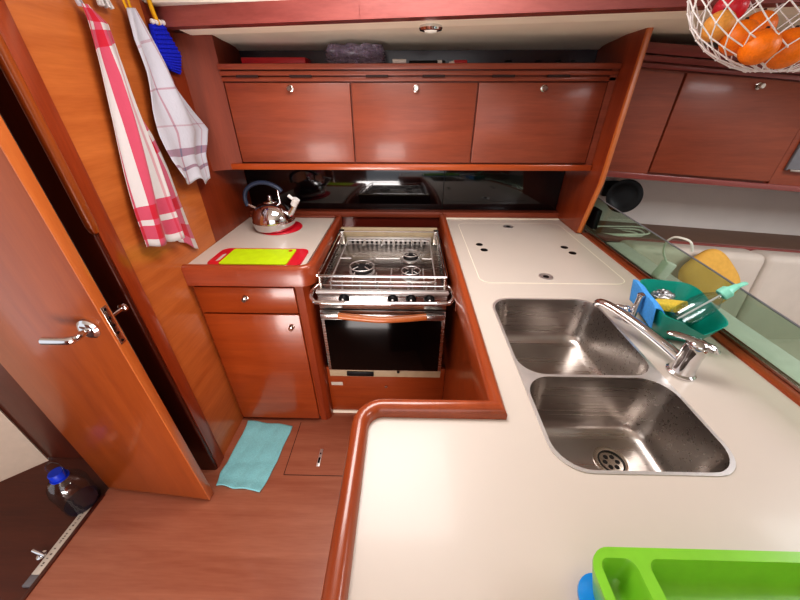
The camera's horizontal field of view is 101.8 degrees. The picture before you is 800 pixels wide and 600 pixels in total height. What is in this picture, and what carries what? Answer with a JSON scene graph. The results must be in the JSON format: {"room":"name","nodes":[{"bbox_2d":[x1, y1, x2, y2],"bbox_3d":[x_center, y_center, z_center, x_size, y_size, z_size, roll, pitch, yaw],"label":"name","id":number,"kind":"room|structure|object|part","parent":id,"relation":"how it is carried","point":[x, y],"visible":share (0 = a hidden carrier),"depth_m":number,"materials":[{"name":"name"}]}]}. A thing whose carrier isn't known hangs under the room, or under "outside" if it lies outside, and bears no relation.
{"room":"ship interior","nodes":[
{"label":"ship interior","id":0,"kind":"room"},
{"bbox_2d":[0,409,48,481],"bbox_3d":[-2.025,0.065,0.861,0.781,2.000,0.020,-23,38,-32],"label":"wall","id":1,"kind":"structure","parent":0,"point":[18,453],"depth_m":1.49,"materials":[{"name":"paint"}]},
{"bbox_2d":[0,118,194,458],"bbox_3d":[-1.326,-0.062,1.075,0.785,1.950,0.030,1,32,1],"label":"wall","id":2,"kind":"structure","parent":0,"point":[15,402],"depth_m":1.43,"materials":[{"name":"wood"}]},
{"bbox_2d":[0,115,213,499],"bbox_3d":[-1.060,0.039,0.919,0.482,1.918,0.156,1,32,1],"label":"door","id":3,"kind":"structure","parent":2,"relation":"in","point":[61,341],"depth_m":1.00,"materials":[{"name":"brown wood"}]},
{"bbox_3d":[-0.922,0.101,0.898,0.094,0.024,0.061,1,32,1],"label":"lever","id":4,"kind":"part","parent":3,"relation":"part of","materials":[{"name":"silver metal"}]},
{"bbox_3d":[-0.883,0.085,0.919,0.062,0.062,0.014,1,32,1],"label":"handle","id":5,"kind":"part","parent":3,"relation":"part of","materials":[{"name":"silver metal"}]},
{"bbox_3d":[-0.821,0.072,0.932,0.002,0.128,0.020,1,32,1],"label":"lock plate","id":6,"kind":"part","parent":3,"relation":"part of","materials":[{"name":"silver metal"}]},
{"bbox_3d":[-0.840,0.036,0.964,0.026,0.026,0.065,1,32,1],"label":"knob","id":7,"kind":"part","parent":3,"relation":"part of","materials":[{"name":"silver metal"}]},
{"bbox_2d":[0,0,223,469],"bbox_3d":[-0.897,-0.041,1.041,0.096,1.950,0.074,1,32,1],"label":"trim","id":8,"kind":"structure","parent":2,"relation":"attached to","point":[28,110],"depth_m":0.91,"materials":[{"name":"brown wood"}]},
{"bbox_3d":[-0.864,-0.521,0.715,0.029,0.791,0.028,1,32,1],"label":"half round moulding","id":9,"kind":"part","parent":8,"relation":"part of","materials":[{"name":"brown wood"}]},
{"bbox_2d":[4,0,252,455],"bbox_3d":[-0.873,-0.313,1.478,0.040,1.950,1.000,1,32,1],"label":"wall","id":10,"kind":"structure","parent":0,"point":[57,35],"depth_m":1.08,"materials":[{"name":"brown wood"}]},
{"bbox_2d":[96,0,114,9],"bbox_3d":[-0.834,-0.863,0.905,0.026,0.075,0.051,1,32,1],"label":"tassel","id":11,"kind":"object","parent":10,"relation":"hanging from","point":[106,3],"visible":1,"depth_m":0.92,"materials":[{"name":"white fabric"}]},
{"bbox_2d":[144,0,274,6],"bbox_3d":[-0.489,-1.023,1.097,0.725,0.042,0.080,1,32,1],"label":"trim","id":12,"kind":"structure","parent":10,"relation":"attached to","point":[155,3],"depth_m":1.08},
{"bbox_2d":[0,413,355,599],"bbox_3d":[-0.850,1.276,0.817,3.500,0.050,3.800,1,32,1],"label":"floor","id":13,"kind":"structure","parent":0,"point":[273,542],"depth_m":1.31,"materials":[{"name":"wood"}]},
{"bbox_2d":[31,549,47,559],"bbox_3d":[-1.383,0.974,1.248,0.063,0.032,0.032,1,32,1],"label":"turn latch","id":14,"kind":"object","parent":13,"relation":"on","point":[40,554],"visible":1,"depth_m":1.24,"materials":[{"name":"silver metal"}]},
{"bbox_3d":[-1.383,0.967,1.243,0.062,0.015,0.014,8,33,13],"label":"handle","id":15,"kind":"part","parent":14,"relation":"part of","materials":[{"name":"silver metal"}]},
{"bbox_2d":[22,508,90,587],"bbox_3d":[-1.338,0.955,1.293,0.033,0.015,0.295,1,32,1],"label":"label strip","id":16,"kind":"object","parent":13,"relation":"on","point":[70,529],"visible":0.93,"depth_m":1.25,"materials":[{"name":"grey plastic"}]},
{"bbox_2d":[41,513,82,565],"bbox_3d":[-1.339,0.946,1.294,0.009,0.001,0.185,1,32,1],"label":"print","id":17,"kind":"object","parent":16,"relation":"on","point":[70,529],"depth_m":1.29},
{"bbox_2d":[20,494,104,599],"bbox_3d":[-1.322,1.167,0.959,0.017,0.024,1.135,1,32,1],"label":"trim","id":18,"kind":"structure","parent":13,"relation":"on","point":[24,597],"depth_m":1.26,"materials":[{"name":"brown wood"}]},
{"bbox_2d":[47,467,100,515],"bbox_3d":[-1.374,0.771,1.347,0.126,0.272,0.126,1,32,1],"label":"water bottle","id":19,"kind":"object","parent":13,"relation":"on","point":[84,498],"visible":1,"depth_m":1.38,"materials":[{"name":"clear plastic"}]},
{"bbox_2d":[216,420,291,491],"bbox_3d":[-0.706,0.751,1.599,0.260,0.010,0.375,1,32,1],"label":"cloth","id":20,"kind":"object","parent":13,"relation":"on","point":[253,459],"visible":1,"depth_m":1.58,"materials":[{"name":"fabric"}]},
{"bbox_2d":[192,242,337,419],"bbox_3d":[-0.609,0.134,1.808,0.484,0.842,0.671,1,32,1],"label":"base cabinet","id":21,"kind":"object","parent":13,"relation":"on","point":[269,342],"visible":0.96,"depth_m":1.50,"materials":[{"name":"brown wood"}]},
{"bbox_3d":[-0.642,-0.002,1.342,0.025,0.025,0.023,1,32,1],"label":"knob","id":22,"kind":"part","parent":21,"relation":"part of","materials":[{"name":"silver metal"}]},
{"bbox_3d":[-0.639,-0.001,1.364,0.413,0.126,0.013,1,32,1],"label":"drawer","id":23,"kind":"part","parent":21,"relation":"part of","materials":[{"name":"brown wood"}]},
{"bbox_2d":[181,215,342,286],"bbox_3d":[-0.592,-0.266,1.566,0.518,0.087,0.660,1,32,1],"label":"countertop","id":24,"kind":"structure","parent":21,"relation":"on","point":[317,234],"depth_m":1.36,"materials":[{"name":"white laminate"}]},
{"bbox_2d":[207,248,307,264],"bbox_3d":[-0.587,-0.179,1.360,0.380,0.006,0.172,1,32,1],"label":"cutting board","id":25,"kind":"object","parent":24,"relation":"on","point":[299,255],"visible":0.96,"depth_m":1.37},
{"bbox_2d":[219,249,295,264],"bbox_3d":[-0.586,-0.181,1.352,0.272,0.004,0.150,1,32,1],"label":"cutting board","id":26,"kind":"object","parent":25,"relation":"on","point":[237,256],"visible":1,"depth_m":1.34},
{"bbox_2d":[260,221,302,234],"bbox_3d":[-0.613,-0.374,1.674,0.216,0.005,0.216,1,32,1],"label":"trivet","id":27,"kind":"object","parent":24,"relation":"on","point":[298,225],"visible":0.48,"depth_m":1.63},
{"bbox_2d":[243,180,299,232],"bbox_3d":[-0.630,-0.467,1.601,0.207,0.230,0.231,-25,40,-34],"label":"kettle","id":28,"kind":"object","parent":27,"relation":"on","point":[271,215],"visible":1,"depth_m":1.57,"materials":[{"name":"silver metal"}]},
{"bbox_3d":[-0.668,-0.518,1.581,0.205,0.123,0.025,1,32,1],"label":"handle","id":29,"kind":"part","parent":28,"relation":"part of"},
{"bbox_3d":[-0.638,-0.498,1.592,0.072,0.034,0.072,1,32,1],"label":"lid","id":30,"kind":"part","parent":28,"relation":"part of","materials":[{"name":"silver metal"}]},
{"bbox_3d":[-0.538,-0.445,1.609,0.089,0.100,0.046,1,32,1],"label":"spout","id":31,"kind":"part","parent":28,"relation":"part of","materials":[{"name":"silver metal"}]},
{"bbox_3d":[-0.639,0.345,1.579,0.413,0.675,0.013,1,32,1],"label":"door","id":32,"kind":"part","parent":21,"relation":"part of","materials":[{"name":"brown wood"}]},
{"bbox_3d":[-0.474,0.124,1.416,0.025,0.025,0.023,1,32,1],"label":"knob","id":33,"kind":"part","parent":21,"relation":"part of","materials":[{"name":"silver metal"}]},
{"bbox_3d":[-0.393,0.127,1.818,0.053,0.842,0.636,1,32,1],"label":"corner post","id":34,"kind":"part","parent":21,"relation":"part of","materials":[{"name":"brown wood"}]},
{"bbox_2d":[283,423,334,475],"bbox_3d":[-0.304,0.741,1.630,0.472,0.002,0.290,1,32,1],"label":"trim","id":35,"kind":"structure","parent":13,"relation":"on","point":[300,423],"depth_m":1.51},
{"bbox_2d":[316,449,322,466],"bbox_3d":[-0.391,0.768,1.584,0.016,0.005,0.090,1,32,1],"label":"latch","id":36,"kind":"object","parent":13,"relation":"attached to","point":[321,450],"depth_m":1.58,"materials":[{"name":"silver metal"}]},
{"bbox_2d":[326,365,444,412],"bbox_3d":[-0.073,0.482,1.724,0.599,0.340,0.022,1,32,1],"label":"panel","id":37,"kind":"object","parent":13,"relation":"on","point":[348,394],"visible":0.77,"depth_m":1.71,"materials":[{"name":"brown wood"}]},
{"bbox_3d":[-0.328,0.435,1.693,0.060,0.023,0.002,1,32,1],"label":"label plate","id":38,"kind":"part","parent":37,"relation":"part of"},
{"bbox_3d":[-0.073,0.620,1.805,0.599,0.020,0.014,1,32,1],"label":"skirting","id":39,"kind":"part","parent":37,"relation":"part of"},
{"bbox_2d":[441,242,477,399],"bbox_3d":[0.429,0.737,0.789,1.015,0.895,2.980,1,32,1],"label":"base cabinet","id":40,"kind":"object","parent":13,"relation":"on","point":[458,379],"visible":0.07,"depth_m":1.32,"materials":[{"name":"brown wood"}]},
{"bbox_2d":[321,213,799,599],"bbox_3d":[0.398,0.347,0.551,0.996,0.088,2.986,1,32,1],"label":"countertop","id":41,"kind":"structure","parent":40,"relation":"on","point":[438,499],"depth_m":0.57,"materials":[{"name":"white laminate"}]},
{"bbox_3d":[0.059,0.344,0.557,0.318,0.088,2.985,1,32,1],"label":"fiddle rail","id":42,"kind":"part","parent":41,"relation":"part of","materials":[{"name":"brown wood"}]},
{"bbox_3d":[0.566,-0.234,1.454,0.530,0.002,0.660,1,32,1],"label":"fridge lid","id":43,"kind":"part","parent":41,"relation":"part of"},
{"bbox_2d":[577,573,594,599],"bbox_3d":[0.500,0.481,0.287,0.543,0.018,0.371,1,32,1],"label":"tray","id":44,"kind":"object","parent":41,"relation":"on","point":[584,589],"visible":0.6,"depth_m":0.43,"materials":[{"name":"blue plastic"}]},
{"bbox_2d":[592,547,799,599],"bbox_3d":[0.499,0.445,0.279,0.522,0.050,0.367,1,32,1],"label":"tray","id":45,"kind":"object","parent":44,"relation":"on","point":[618,573],"visible":1,"depth_m":0.42,"materials":[{"name":"green plastic"}]},
{"bbox_2d":[556,27,653,232],"bbox_3d":[0.884,-0.730,1.493,0.024,0.799,0.374,1,32,1],"label":"partition panel","id":46,"kind":"object","parent":41,"relation":"on","point":[580,190],"visible":0.68,"depth_m":1.37,"materials":[{"name":"brown wood"}]},
{"bbox_2d":[492,298,735,476],"bbox_3d":[0.462,0.225,0.874,0.343,0.170,0.596,1,32,1],"label":"double sink","id":47,"kind":"object","parent":41,"relation":"in","point":[599,404],"visible":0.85,"depth_m":0.81,"materials":[{"name":"silver metal"}]},
{"bbox_2d":[495,299,648,374],"bbox_3d":[0.465,0.155,0.971,0.329,0.153,0.344,1,32,1],"label":"basin","id":48,"kind":"object","parent":47,"relation":"in","point":[542,336],"depth_m":1.07,"materials":[{"name":"silver metal"}]},
{"bbox_2d":[530,377,729,472],"bbox_3d":[0.458,0.318,0.725,0.329,0.170,0.231,1,32,1],"label":"basin","id":49,"kind":"object","parent":47,"relation":"in","point":[590,424],"depth_m":0.78,"materials":[{"name":"silver metal"}]},
{"bbox_2d":[616,292,645,324],"bbox_3d":[0.670,0.017,0.957,0.076,0.100,0.034,23,39,32],"label":"spigot","id":50,"kind":"object","parent":41,"relation":"on","point":[640,296],"visible":0.6,"depth_m":0.94,"materials":[{"name":"silver metal"}]},
{"bbox_2d":[592,299,720,380],"bbox_3d":[0.634,0.083,0.854,0.066,0.100,0.301,-16,35,-24],"label":"faucet","id":51,"kind":"object","parent":41,"relation":"on","point":[687,360],"visible":1,"depth_m":0.78,"materials":[{"name":"silver metal"}]},
{"bbox_3d":[0.630,0.072,0.875,0.033,0.058,0.257,-13,34,-21],"label":"spout","id":52,"kind":"part","parent":51,"relation":"part of","materials":[{"name":"silver metal"}]},
{"bbox_3d":[0.681,0.100,0.756,0.105,0.027,0.042,23,39,32],"label":"lever","id":53,"kind":"part","parent":51,"relation":"part of","materials":[{"name":"silver metal"}]},
{"bbox_2d":[640,279,727,341],"bbox_3d":[0.780,0.037,0.927,0.156,0.096,0.220,7,33,11],"label":"sink caddy","id":54,"kind":"object","parent":41,"relation":"on","point":[707,320],"visible":0.69,"depth_m":0.91,"materials":[{"name":"teal plastic"}]},
{"bbox_2d":[629,279,664,327],"bbox_3d":[0.713,0.010,0.945,0.036,0.075,0.165,7,33,11],"label":"cloth","id":55,"kind":"object","parent":54,"relation":"hanging from","point":[647,310],"visible":0.83,"depth_m":0.92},
{"bbox_2d":[651,289,675,299],"bbox_3d":[0.783,-0.009,0.970,0.067,0.046,0.056,1,32,1],"label":"scourer","id":56,"kind":"object","parent":54,"relation":"in","point":[659,293],"visible":0.57,"depth_m":0.95,"materials":[{"name":"metal"}]},
{"bbox_2d":[655,299,687,312],"bbox_3d":[0.759,0.015,0.925,0.056,0.046,0.076,-13,34,-20],"label":"sponge","id":57,"kind":"object","parent":54,"relation":"in","point":[669,305],"visible":0.67,"depth_m":0.90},
{"bbox_2d":[676,282,748,319],"bbox_3d":[0.803,0.014,0.854,0.157,0.136,0.060,1,32,1],"label":"dish brush","id":58,"kind":"object","parent":54,"relation":"in","point":[725,292],"visible":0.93,"depth_m":0.82,"materials":[{"name":"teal plastic"}]},
{"bbox_2d":[584,197,799,392],"bbox_3d":[0.907,0.157,0.663,0.024,0.173,2.200,1,32,1],"label":"glass screen","id":59,"kind":"object","parent":41,"relation":"on","point":[592,222],"visible":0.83,"depth_m":0.91,"materials":[{"name":"clear"}]},
{"bbox_2d":[342,217,440,238],"bbox_3d":[-0.061,-0.100,2.095,0.595,0.935,0.060,1,32,1],"label":"wall","id":60,"kind":"structure","parent":0,"point":[347,221],"depth_m":1.85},
{"bbox_2d":[173,33,621,170],"bbox_3d":[0.013,-0.865,1.464,1.718,0.492,0.320,1,32,1],"label":"upper cabinet","id":61,"kind":"object","parent":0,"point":[270,116],"visible":1,"depth_m":1.38,"materials":[{"name":"brown wood"}]},
{"bbox_2d":[241,57,310,63],"bbox_3d":[-0.526,-1.017,1.395,0.270,0.032,0.100,1,32,1],"label":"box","id":62,"kind":"object","parent":61,"relation":"on","point":[245,60],"visible":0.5,"depth_m":1.35,"materials":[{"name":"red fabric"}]},
{"bbox_3d":[-0.454,-0.869,1.336,0.025,0.025,0.023,1,32,1],"label":"knob","id":63,"kind":"part","parent":61,"relation":"part of","materials":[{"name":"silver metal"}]},
{"bbox_3d":[-0.466,-0.768,1.423,0.519,0.304,0.018,1,32,1],"label":"door","id":64,"kind":"part","parent":61,"relation":"part of","materials":[{"name":"brown wood"}]},
{"bbox_2d":[325,43,385,62],"bbox_3d":[-0.187,-1.021,1.361,0.258,0.080,0.099,1,32,1],"label":"plastic bag","id":65,"kind":"object","parent":61,"relation":"on","point":[349,52],"visible":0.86,"depth_m":1.33,"materials":[{"name":"plastic"}]},
{"bbox_2d":[393,59,405,62],"bbox_3d":[-0.002,-0.982,1.343,0.056,0.022,0.024,1,32,1],"label":"tube","id":66,"kind":"object","parent":61,"relation":"on","point":[394,60],"visible":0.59,"depth_m":1.33,"materials":[{"name":"plastic"}]},
{"bbox_3d":[0.011,-0.615,1.502,1.718,0.027,0.025,1,32,1],"label":"rail","id":67,"kind":"part","parent":61,"relation":"part of","materials":[{"name":"brown wood"}]},
{"bbox_3d":[0.058,-0.762,1.413,0.517,0.304,0.018,1,32,1],"label":"door","id":68,"kind":"part","parent":61,"relation":"part of","materials":[{"name":"brown wood"}]},
{"bbox_3d":[0.066,-0.863,1.326,0.025,0.025,0.023,1,32,1],"label":"knob","id":69,"kind":"part","parent":61,"relation":"part of","materials":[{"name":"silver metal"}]},
{"bbox_3d":[0.067,-0.919,1.315,1.606,0.060,0.034,1,32,1],"label":"rail","id":70,"kind":"part","parent":61,"relation":"part of","materials":[{"name":"brown wood"}]},
{"bbox_2d":[409,60,444,62],"bbox_3d":[0.113,-0.988,1.356,0.150,0.021,0.021,1,32,1],"label":"torch","id":71,"kind":"object","parent":61,"relation":"on","point":[410,61],"visible":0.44,"depth_m":1.35,"materials":[{"name":"black plastic"}]},
{"bbox_2d":[449,60,466,62],"bbox_3d":[0.240,-0.983,1.349,0.076,0.022,0.020,1,32,1],"label":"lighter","id":72,"kind":"object","parent":61,"relation":"on","point":[453,61],"visible":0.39,"depth_m":1.34,"materials":[{"name":"red plastic"}]},
{"bbox_3d":[0.580,-0.755,1.403,0.516,0.304,0.018,1,32,1],"label":"door","id":73,"kind":"part","parent":61,"relation":"part of","materials":[{"name":"brown wood"}]},
{"bbox_3d":[0.586,-0.857,1.316,0.025,0.025,0.023,1,32,1],"label":"knob","id":74,"kind":"part","parent":61,"relation":"part of","materials":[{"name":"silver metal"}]},
{"bbox_2d":[155,0,799,62],"bbox_3d":[0.888,-0.953,0.992,3.485,0.350,0.933,1,32,1],"label":"ceiling","id":75,"kind":"structure","parent":0,"point":[473,31],"depth_m":1.12,"materials":[{"name":"paint"}]},
{"bbox_2d":[419,23,442,32],"bbox_3d":[0.104,-0.920,1.104,0.080,0.021,0.080,1,32,1],"label":"recessed light","id":76,"kind":"object","parent":75,"relation":"in","point":[428,27],"visible":1,"depth_m":1.08,"materials":[{"name":"silver metal"}]},
{"bbox_3d":[0.917,-0.913,1.079,3.430,0.050,0.821,1,32,1],"label":"panel","id":77,"kind":"part","parent":75,"relation":"part of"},
{"bbox_2d":[686,0,799,72],"bbox_3d":[0.974,-0.725,0.760,0.621,0.318,0.255,-1,32,-1],"label":"net","id":78,"kind":"object","parent":75,"relation":"hanging from","point":[732,64],"visible":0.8,"depth_m":0.81,"materials":[{"name":"fabric"}]},
{"bbox_2d":[701,8,736,42],"bbox_3d":[0.789,-0.680,0.805,0.066,0.066,0.066,1,32,1],"label":"orange","id":79,"kind":"object","parent":78,"relation":"in","point":[727,21],"visible":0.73,"depth_m":0.79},
{"bbox_2d":[711,0,750,18],"bbox_3d":[0.845,-0.749,0.831,0.072,0.072,0.072,1,32,1],"label":"apple","id":80,"kind":"object","parent":78,"relation":"in","point":[739,7],"visible":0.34,"depth_m":0.81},
{"bbox_2d":[718,17,760,55],"bbox_3d":[0.834,-0.647,0.799,0.074,0.074,0.074,1,32,1],"label":"orange","id":81,"kind":"object","parent":78,"relation":"in","point":[739,33],"visible":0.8,"depth_m":0.78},
{"bbox_2d":[737,26,782,64],"bbox_3d":[0.855,-0.604,0.774,0.074,0.074,0.074,1,32,1],"label":"orange","id":82,"kind":"object","parent":78,"relation":"in","point":[757,50],"visible":0.99,"depth_m":0.76,"materials":[{"name":"food"}]},
{"bbox_2d":[749,8,778,28],"bbox_3d":[0.909,-0.694,0.828,0.074,0.074,0.074,1,32,1],"label":"orange","id":83,"kind":"object","parent":78,"relation":"in","point":[759,16],"visible":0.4,"depth_m":0.80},
{"bbox_2d":[763,25,799,68],"bbox_3d":[0.931,-0.607,0.782,0.084,0.083,0.084,1,32,1],"label":"orange","id":84,"kind":"object","parent":78,"relation":"in","point":[789,56],"visible":0.77,"depth_m":0.76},
{"bbox_2d":[593,54,799,241],"bbox_3d":[1.972,-0.432,1.893,2.140,2.200,0.040,1,32,1],"label":"wall","id":85,"kind":"structure","parent":0,"point":[663,202],"depth_m":1.82,"materials":[{"name":"paint"}]},
{"bbox_2d":[601,179,643,212],"bbox_3d":[1.119,-0.560,1.688,0.152,0.158,0.218,1,32,1],"label":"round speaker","id":86,"kind":"object","parent":85,"relation":"attached to","point":[625,195],"visible":0.98,"depth_m":1.62},
{"bbox_2d":[582,220,799,252],"bbox_3d":[1.981,-0.316,1.771,2.115,0.171,0.290,1,32,1],"label":"trim","id":87,"kind":"structure","parent":85,"relation":"attached to","point":[750,241],"depth_m":1.74,"materials":[{"name":"brown wood"}]},
{"bbox_2d":[593,225,650,236],"bbox_3d":[1.160,-0.361,1.718,0.313,0.030,0.159,1,32,1],"label":"cable coil","id":88,"kind":"object","parent":87,"relation":"on","point":[636,234],"visible":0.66,"depth_m":1.71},
{"bbox_2d":[606,42,799,191],"bbox_3d":[1.813,-0.779,1.488,1.831,0.618,0.289,1,32,1],"label":"upper cabinet","id":89,"kind":"object","parent":85,"relation":"attached to","point":[687,119],"visible":0.7,"depth_m":1.38,"materials":[{"name":"brown wood"}]},
{"bbox_3d":[1.015,-0.752,1.398,0.239,0.394,0.013,1,32,1],"label":"fixed panel","id":90,"kind":"part","parent":89,"relation":"part of","materials":[{"name":"brown wood"}]},
{"bbox_3d":[1.810,-0.521,1.514,1.831,0.153,0.023,1,32,1],"label":"rail","id":91,"kind":"part","parent":89,"relation":"part of","materials":[{"name":"brown wood"}]},
{"bbox_3d":[1.810,-0.894,1.283,1.831,0.206,0.036,1,32,1],"label":"rail","id":92,"kind":"part","parent":89,"relation":"part of","materials":[{"name":"brown wood"}]},
{"bbox_3d":[1.419,-0.727,1.398,0.558,0.412,0.018,1,32,1],"label":"door","id":93,"kind":"part","parent":89,"relation":"part of","materials":[{"name":"brown wood"}]},
{"bbox_3d":[1.438,-0.853,1.295,0.025,0.025,0.023,1,32,1],"label":"knob","id":94,"kind":"part","parent":89,"relation":"part of","materials":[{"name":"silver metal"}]},
{"bbox_3d":[1.816,-0.638,1.433,0.160,0.146,0.013,1,32,1],"label":"latch plate","id":95,"kind":"part","parent":89,"relation":"part of","materials":[{"name":"grey plastic"}]},
{"bbox_3d":[0.010,-0.556,1.868,1.785,1.950,0.040,1,32,1],"label":"wall","id":96,"kind":"structure","parent":0,"visible":0},
{"bbox_2d":[249,208,558,217],"bbox_3d":[0.029,-0.493,1.840,1.745,0.031,0.075,1,32,1],"label":"trim","id":97,"kind":"structure","parent":96,"relation":"attached to","point":[417,213],"depth_m":1.81,"materials":[{"name":"brown wood"}]},
{"bbox_2d":[244,170,564,209],"bbox_3d":[0.017,-0.644,1.769,1.718,0.315,0.012,1,32,1],"label":"panel","id":98,"kind":"object","parent":96,"relation":"attached to","point":[315,189],"visible":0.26,"depth_m":1.78,"materials":[{"name":"glass"}]},
{"bbox_3d":[1.951,1.275,0.800,2.100,0.030,3.900,1,32,1],"label":"floor","id":99,"kind":"structure","parent":0,"visible":0},
{"bbox_2d":[606,242,799,383],"bbox_3d":[0.992,0.816,0.658,0.113,0.900,2.700,1,32,1],"label":"ledge","id":100,"kind":"object","parent":99,"relation":"on","point":[771,352],"visible":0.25,"depth_m":0.95,"materials":[{"name":"white plastic"}]},
{"bbox_2d":[651,236,693,279],"bbox_3d":[0.967,-0.145,1.160,0.068,0.197,0.135,17,36,25],"label":"charger","id":101,"kind":"object","parent":100,"relation":"on","point":[663,270],"visible":0.95,"depth_m":1.20,"materials":[{"name":"white plastic"}]},
{"bbox_3d":[1.859,0.504,1.807,1.540,0.215,1.060,1,32,1],"label":"settee base","id":102,"kind":"object","parent":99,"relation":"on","visible":0},
{"bbox_2d":[768,339,799,360],"bbox_3d":[1.854,0.445,1.518,1.540,0.180,0.690,1,32,1],"label":"seat cushion","id":103,"kind":"object","parent":102,"relation":"on","point":[791,346],"visible":0.02,"depth_m":1.68,"materials":[{"name":"leather"}]},
{"bbox_2d":[620,240,764,316],"bbox_3d":[1.423,-0.016,1.707,0.660,0.591,0.189,1,32,1],"label":"backrest cushion","id":104,"kind":"object","parent":103,"relation":"on","point":[747,263],"visible":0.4,"depth_m":1.55,"materials":[{"name":"leather"}]},
{"bbox_2d":[678,249,740,305],"bbox_3d":[1.431,-0.095,1.505,0.276,0.268,0.134,1,32,1],"label":"cushion","id":105,"kind":"object","parent":104,"relation":"on","point":[692,272],"visible":0.66,"depth_m":1.47,"materials":[{"name":"fabric"}]},
{"bbox_2d":[735,250,799,338],"bbox_3d":[2.196,0.039,1.721,0.875,0.606,0.189,1,32,1],"label":"backrest cushion","id":106,"kind":"object","parent":103,"relation":"on","point":[776,284],"visible":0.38,"depth_m":1.63,"materials":[{"name":"leather"}]},
{"bbox_3d":[-0.837,-0.998,1.068,0.031,0.026,0.024,1,32,1],"label":"hook","id":107,"kind":"object","parent":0,"visible":0},
{"bbox_2d":[147,0,181,73],"bbox_3d":[-0.832,-0.928,1.159,0.021,0.201,0.130,1,32,1],"label":"pot holder","id":108,"kind":"object","parent":107,"relation":"hanging from","point":[167,48],"visible":0.98,"depth_m":1.15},
{"bbox_3d":[-0.833,-0.956,1.118,0.016,0.022,0.076,1,32,1],"label":"white trim","id":109,"kind":"part","parent":108,"relation":"part of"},
{"bbox_3d":[0.213,-0.003,1.230,0.011,0.085,0.040,1,32,1],"label":"bracket","id":110,"kind":"object","parent":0,"visible":0},
{"bbox_2d":[309,227,454,377],"bbox_3d":[-0.062,0.001,1.541,0.558,0.509,0.598,1,32,1],"label":"stove","id":111,"kind":"object","parent":110,"relation":"attached to","point":[382,293],"visible":0.99,"depth_m":1.35,"materials":[{"name":"silver metal"}]},
{"bbox_3d":[-0.304,-0.063,1.241,0.011,0.065,0.010,1,32,1],"label":"rail post","id":112,"kind":"part","parent":111,"relation":"part of","materials":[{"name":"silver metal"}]},
{"bbox_3d":[-0.293,-0.322,1.651,0.028,0.072,0.040,1,32,1],"label":"rail post","id":113,"kind":"part","parent":111,"relation":"part of","materials":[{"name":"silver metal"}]},
{"bbox_3d":[-0.215,0.001,1.237,0.042,0.042,0.023,1,32,1],"label":"control knob","id":114,"kind":"part","parent":111,"relation":"part of","materials":[{"name":"black plastic"}]},
{"bbox_3d":[-0.163,-0.126,1.399,0.112,0.005,0.112,1,32,1],"label":"burner","id":115,"kind":"part","parent":111,"relation":"part of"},
{"bbox_3d":[-0.062,-0.200,1.432,0.496,0.050,0.488,1,32,1],"label":"sea rail","id":116,"kind":"part","parent":111,"relation":"part of","materials":[{"name":"silver metal"}]},
{"bbox_2d":[316,242,447,299],"bbox_3d":[-0.062,-0.161,1.468,0.504,0.041,0.540,1,32,1],"label":"cooktop","id":117,"kind":"object","parent":111,"relation":"in","point":[349,258],"depth_m":1.38,"materials":[{"name":"silver metal"}]},
{"bbox_3d":[-0.068,0.001,1.261,0.496,0.068,0.024,1,32,1],"label":"control panel","id":118,"kind":"part","parent":111,"relation":"part of","materials":[{"name":"silver metal"}]},
{"bbox_3d":[-0.069,0.069,1.254,0.343,0.034,0.038,1,32,1],"label":"oven handle","id":119,"kind":"part","parent":111,"relation":"part of","materials":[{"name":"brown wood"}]},
{"bbox_3d":[-0.068,0.171,1.365,0.496,0.320,0.026,1,32,1],"label":"oven door","id":120,"kind":"part","parent":111,"relation":"part of","materials":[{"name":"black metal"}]},
{"bbox_3d":[-0.056,-0.304,1.669,0.430,0.042,0.021,1,32,1],"label":"vent panel","id":121,"kind":"part","parent":111,"relation":"part of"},
{"bbox_3d":[-0.056,-0.328,1.677,0.490,0.094,0.020,1,32,1],"label":"panel","id":122,"kind":"part","parent":111,"relation":"part of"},
{"bbox_3d":[-0.028,0.004,1.234,0.042,0.042,0.023,1,32,1],"label":"control knob","id":123,"kind":"part","parent":111,"relation":"part of","materials":[{"name":"black plastic"}]},
{"bbox_3d":[0.042,0.004,1.232,0.042,0.042,0.023,1,32,1],"label":"control knob","id":124,"kind":"part","parent":111,"relation":"part of","materials":[{"name":"black plastic"}]},
{"bbox_3d":[0.049,-0.195,1.509,0.085,0.005,0.085,1,32,1],"label":"burner","id":125,"kind":"part","parent":111,"relation":"part of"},
{"bbox_3d":[0.045,-0.102,1.361,0.085,0.005,0.085,1,32,1],"label":"burner","id":126,"kind":"part","parent":111,"relation":"part of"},
{"bbox_3d":[0.112,0.005,1.231,0.042,0.042,0.023,1,32,1],"label":"control knob","id":127,"kind":"part","parent":111,"relation":"part of","materials":[{"name":"black plastic"}]},
{"bbox_3d":[0.180,-0.317,1.642,0.028,0.072,0.040,1,32,1],"label":"rail post","id":128,"kind":"part","parent":111,"relation":"part of","materials":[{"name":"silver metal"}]},
{"bbox_3d":[0.170,-0.057,1.232,0.011,0.065,0.010,1,32,1],"label":"rail post","id":129,"kind":"part","parent":111,"relation":"part of","materials":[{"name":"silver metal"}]},
{"bbox_3d":[-0.845,-0.802,0.804,0.031,0.026,0.024,1,32,1],"label":"hook","id":130,"kind":"object","parent":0,"visible":0},
{"bbox_2d":[75,0,198,248],"bbox_3d":[-0.826,-0.483,1.037,0.044,0.803,0.278,-2,32,-3],"label":"tea towel","id":131,"kind":"object","parent":130,"relation":"hanging from","point":[159,212],"visible":1,"depth_m":1.02,"materials":[{"name":"red fabric"}]},
{"bbox_3d":[-0.840,-0.921,0.973,0.031,0.026,0.024,1,32,1],"label":"hook","id":132,"kind":"object","parent":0,"visible":0},
{"bbox_2d":[122,0,209,183],"bbox_3d":[-0.819,-0.724,1.192,0.046,0.584,0.313,-2,32,-4],"label":"tea towel","id":133,"kind":"object","parent":132,"relation":"hanging from","point":[182,133],"visible":1,"depth_m":1.16,"materials":[{"name":"white fabric"}]}
]}

